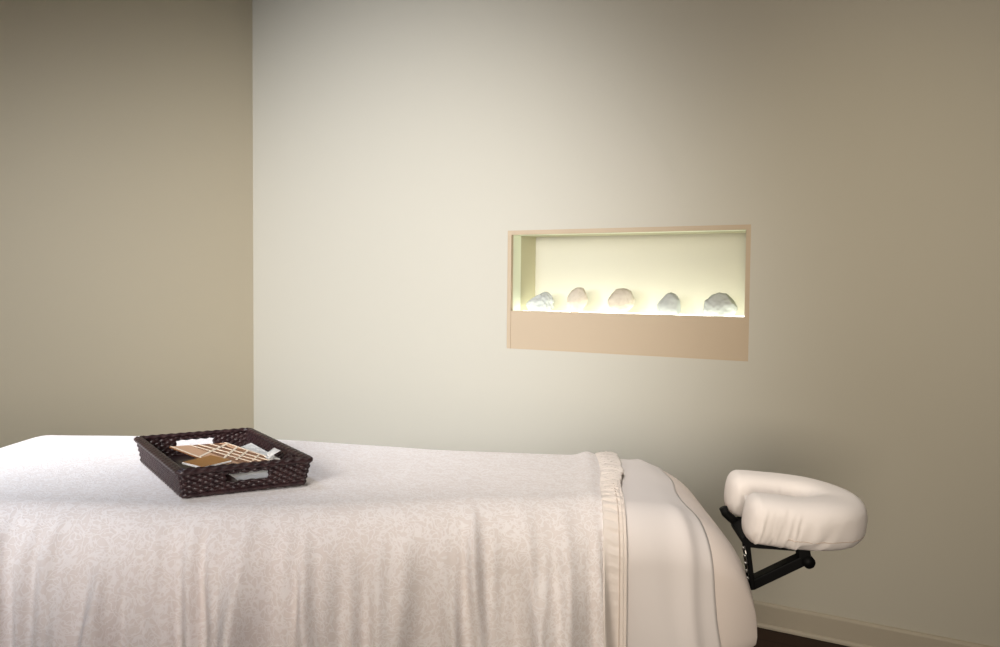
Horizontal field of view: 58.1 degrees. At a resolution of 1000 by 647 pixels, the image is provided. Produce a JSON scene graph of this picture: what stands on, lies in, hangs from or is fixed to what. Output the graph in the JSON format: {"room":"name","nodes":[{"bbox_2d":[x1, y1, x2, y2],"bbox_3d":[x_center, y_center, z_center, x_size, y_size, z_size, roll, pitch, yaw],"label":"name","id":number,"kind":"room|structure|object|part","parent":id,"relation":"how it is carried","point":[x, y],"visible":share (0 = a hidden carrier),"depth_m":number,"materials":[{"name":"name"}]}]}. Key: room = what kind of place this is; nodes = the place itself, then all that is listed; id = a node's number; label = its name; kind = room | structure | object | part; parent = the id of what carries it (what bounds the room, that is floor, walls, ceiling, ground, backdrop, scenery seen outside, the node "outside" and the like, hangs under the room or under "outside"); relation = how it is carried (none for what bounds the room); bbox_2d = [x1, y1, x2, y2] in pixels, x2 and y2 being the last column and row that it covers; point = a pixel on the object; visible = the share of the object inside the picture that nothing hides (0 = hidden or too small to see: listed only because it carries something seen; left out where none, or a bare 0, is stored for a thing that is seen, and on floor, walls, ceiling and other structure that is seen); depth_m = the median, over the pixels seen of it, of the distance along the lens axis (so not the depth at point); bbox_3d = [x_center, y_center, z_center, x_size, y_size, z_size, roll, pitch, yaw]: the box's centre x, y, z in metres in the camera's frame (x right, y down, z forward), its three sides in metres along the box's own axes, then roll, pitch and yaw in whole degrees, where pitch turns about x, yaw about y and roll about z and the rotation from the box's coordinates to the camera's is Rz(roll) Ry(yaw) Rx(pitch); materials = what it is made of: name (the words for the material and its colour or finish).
{"room":"spa","nodes":[
{"label":"spa","id":0,"kind":"room"},
{"bbox_2d":[0,0,253,447],"bbox_3d":[-2.920,-0.338,2.958,0.200,3.150,5.360,2,3,32],"label":"wall","id":1,"kind":"structure","parent":0,"point":[126,126],"depth_m":4.47,"materials":[{"name":"beige paint"}]},
{"bbox_2d":[252,0,999,646],"bbox_3d":[1.148,-0.338,3.774,6.250,3.150,0.320,2,3,32],"label":"wall","id":2,"kind":"structure","parent":0,"point":[399,145],"depth_m":3.81,"materials":[{"name":"beige paint"}]},
{"bbox_2d":[507,224,750,361],"bbox_3d":[0.594,-0.147,4.088,1.160,0.560,0.254,2,3,32],"label":"display niche","id":3,"kind":"object","parent":2,"relation":"attached to","point":[694,264],"visible":0.77,"depth_m":4.10,"materials":[{"name":"beige paint"}]},
{"bbox_3d":[0.131,-0.169,4.418,0.016,0.546,0.143,2,3,32],"label":"panel","id":4,"kind":"part","parent":3,"relation":"part of","materials":[{"name":"beige paint"}]},
{"bbox_2d":[526,292,553,310],"bbox_3d":[0.197,-0.106,4.308,0.138,0.095,0.101,2,3,32],"label":"stone","id":5,"kind":"object","parent":3,"relation":"on","point":[544,301],"visible":0.91,"depth_m":4.27,"materials":[{"name":"white stone"}]},
{"bbox_2d":[567,287,587,311],"bbox_3d":[0.361,-0.111,4.200,0.087,0.116,0.093,0,3,-18],"label":"stone","id":6,"kind":"object","parent":3,"relation":"on","point":[577,298],"visible":0.96,"depth_m":4.17,"materials":[{"name":"beige stone"}]},
{"bbox_2d":[608,288,634,312],"bbox_3d":[0.552,-0.103,4.086,0.121,0.116,0.091,2,3,32],"label":"stone","id":7,"kind":"object","parent":3,"relation":"on","point":[621,300],"visible":1,"depth_m":4.05,"materials":[{"name":"beige stone"}]},
{"bbox_3d":[0.531,0.046,3.999,1.120,0.182,0.016,2,3,32],"label":"fascia panel","id":8,"kind":"part","parent":3,"relation":"part of","materials":[{"name":"beige paint"}]},
{"bbox_2d":[524,310,743,316],"bbox_3d":[0.593,-0.040,4.093,1.120,0.011,0.215,2,3,32],"label":"shelf","id":9,"kind":"object","parent":3,"relation":"attached to","point":[553,313],"depth_m":4.09,"materials":[{"name":"white"}]},
{"bbox_3d":[0.615,-0.416,4.106,1.120,0.016,0.143,2,3,32],"label":"panel","id":10,"kind":"part","parent":3,"relation":"part of","materials":[{"name":"beige paint"}]},
{"bbox_3d":[0.656,-0.154,4.188,1.152,0.546,0.020,2,3,32],"label":"panel","id":11,"kind":"part","parent":3,"relation":"part of","materials":[{"name":"beige paint"}]},
{"bbox_2d":[657,292,680,314],"bbox_3d":[0.744,-0.088,3.964,0.096,0.099,0.086,2,3,32],"label":"stone","id":12,"kind":"object","parent":3,"relation":"on","point":[669,304],"visible":1,"depth_m":3.93,"materials":[{"name":"white stone"}]},
{"bbox_2d":[703,292,737,315],"bbox_3d":[0.942,-0.082,3.844,0.148,0.102,0.097,2,3,32],"label":"stone","id":13,"kind":"object","parent":3,"relation":"on","point":[718,304],"visible":0.97,"depth_m":3.81,"materials":[{"name":"grey stone"}]},
{"bbox_2d":[753,600,993,646],"bbox_3d":[1.044,1.190,3.699,5.850,0.102,0.022,2,3,32],"label":"baseboard","id":14,"kind":"structure","parent":2,"relation":"attached to","point":[780,618],"depth_m":3.51,"materials":[{"name":"beige paint"}]},
{"bbox_2d":[754,627,849,646],"bbox_3d":[-0.356,1.381,1.455,6.250,0.100,5.800,2,3,32],"label":"floor","id":15,"kind":"structure","parent":0,"point":[765,637],"depth_m":3.54,"materials":[{"name":"brown wood"}]},
{"bbox_3d":[-0.432,0.875,2.338,1.805,0.832,0.600,1,3,2],"label":"massage table","id":16,"kind":"object","parent":15,"relation":"on","visible":0},
{"bbox_2d":[664,471,756,646],"bbox_3d":[-0.324,0.553,2.287,1.818,0.349,1.022,1,3,2],"label":"fitted sheet","id":17,"kind":"object","parent":16,"relation":"on","point":[735,608],"visible":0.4,"depth_m":1.98,"materials":[{"name":"beige fabric"}]},
{"bbox_2d":[0,435,626,646],"bbox_3d":[-0.630,0.734,2.260,1.920,0.741,1.218,1,3,2],"label":"coverlet","id":18,"kind":"object","parent":17,"relation":"on","point":[379,546],"visible":0.93,"depth_m":1.88,"materials":[{"name":"beige fabric"}]},
{"bbox_2d":[134,427,312,498],"bbox_3d":[-0.691,0.333,2.211,0.312,0.068,0.500,-1,3,-32],"label":"wicker tray","id":19,"kind":"object","parent":18,"relation":"on","point":[155,452],"visible":0.87,"depth_m":2.06,"materials":[{"name":"brown wicker"}]},
{"bbox_2d":[168,455,236,481],"bbox_3d":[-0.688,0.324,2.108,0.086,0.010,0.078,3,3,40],"label":"card","id":20,"kind":"object","parent":19,"relation":"in","point":[209,460],"visible":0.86,"depth_m":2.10,"materials":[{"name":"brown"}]},
{"bbox_2d":[170,442,267,465],"bbox_3d":[-0.689,0.324,2.238,0.260,0.021,0.155,3,4,45],"label":"leaflet","id":21,"kind":"object","parent":19,"relation":"in","point":[236,454],"visible":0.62,"depth_m":2.25,"materials":[{"name":"brown paper"}]},
{"bbox_3d":[-0.723,0.321,2.203,0.257,0.002,0.052,6,3,45],"label":"tan panel","id":22,"kind":"part","parent":21,"relation":"part of","materials":[{"name":"brown paper"}]},
{"bbox_3d":[-0.701,0.318,2.343,0.086,0.001,0.018,6,2,45],"label":"tan panel","id":23,"kind":"part","parent":21,"relation":"part of","materials":[{"name":"paper"}]},
{"bbox_2d":[228,470,267,479],"bbox_3d":[-0.586,0.358,2.153,0.115,0.001,0.213,-1,3,-32],"label":"paper sheet","id":24,"kind":"object","parent":19,"relation":"in","point":[262,473],"visible":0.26,"depth_m":2.12,"materials":[{"name":"white paper"}]},
{"bbox_2d":[241,443,279,459],"bbox_3d":[-0.619,0.332,2.275,0.060,0.016,0.266,-1,3,-30],"label":"folded paper","id":25,"kind":"object","parent":19,"relation":"in","point":[251,446],"visible":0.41,"depth_m":2.31,"materials":[{"name":"white paper"}]},
{"bbox_2d":[267,448,279,457],"bbox_3d":[-0.559,0.315,2.203,0.032,0.014,0.064,-1,3,-30],"label":"paper tag","id":26,"kind":"object","parent":25,"relation":"on","point":[273,451],"visible":1,"depth_m":2.19,"materials":[{"name":"white paper"}]},
{"bbox_2d":[620,459,720,646],"bbox_3d":[0.116,0.704,2.284,0.800,0.634,0.901,1,3,2],"label":"sheet","id":27,"kind":"object","parent":17,"relation":"on","point":[671,602],"visible":0.15,"depth_m":1.94,"materials":[{"name":"white fabric"}]},
{"bbox_2d":[719,470,867,589],"bbox_3d":[0.661,0.536,2.285,0.514,0.280,0.353,1,3,2],"label":"cradle","id":28,"kind":"object","parent":16,"relation":"attached to","point":[801,515],"visible":0.99,"depth_m":2.17,"materials":[{"name":"white fabric"}]},
{"bbox_3d":[0.598,0.502,2.337,0.062,0.055,0.023,6,6,2],"label":"cam lever","id":29,"kind":"part","parent":28,"relation":"part of","materials":[{"name":"black plastic"}]},
{"bbox_2d":[724,470,867,550],"bbox_3d":[0.756,0.474,2.277,0.326,0.126,0.353,6,6,2],"label":"cushion","id":30,"kind":"object","parent":28,"relation":"on","point":[781,511],"depth_m":2.15,"materials":[{"name":"white fabric"}]},
{"bbox_3d":[0.764,0.588,2.244,0.030,0.030,0.050,6,6,2],"label":"pivot knob","id":31,"kind":"part","parent":28,"relation":"part of","materials":[{"name":"black plastic"}]}
]}

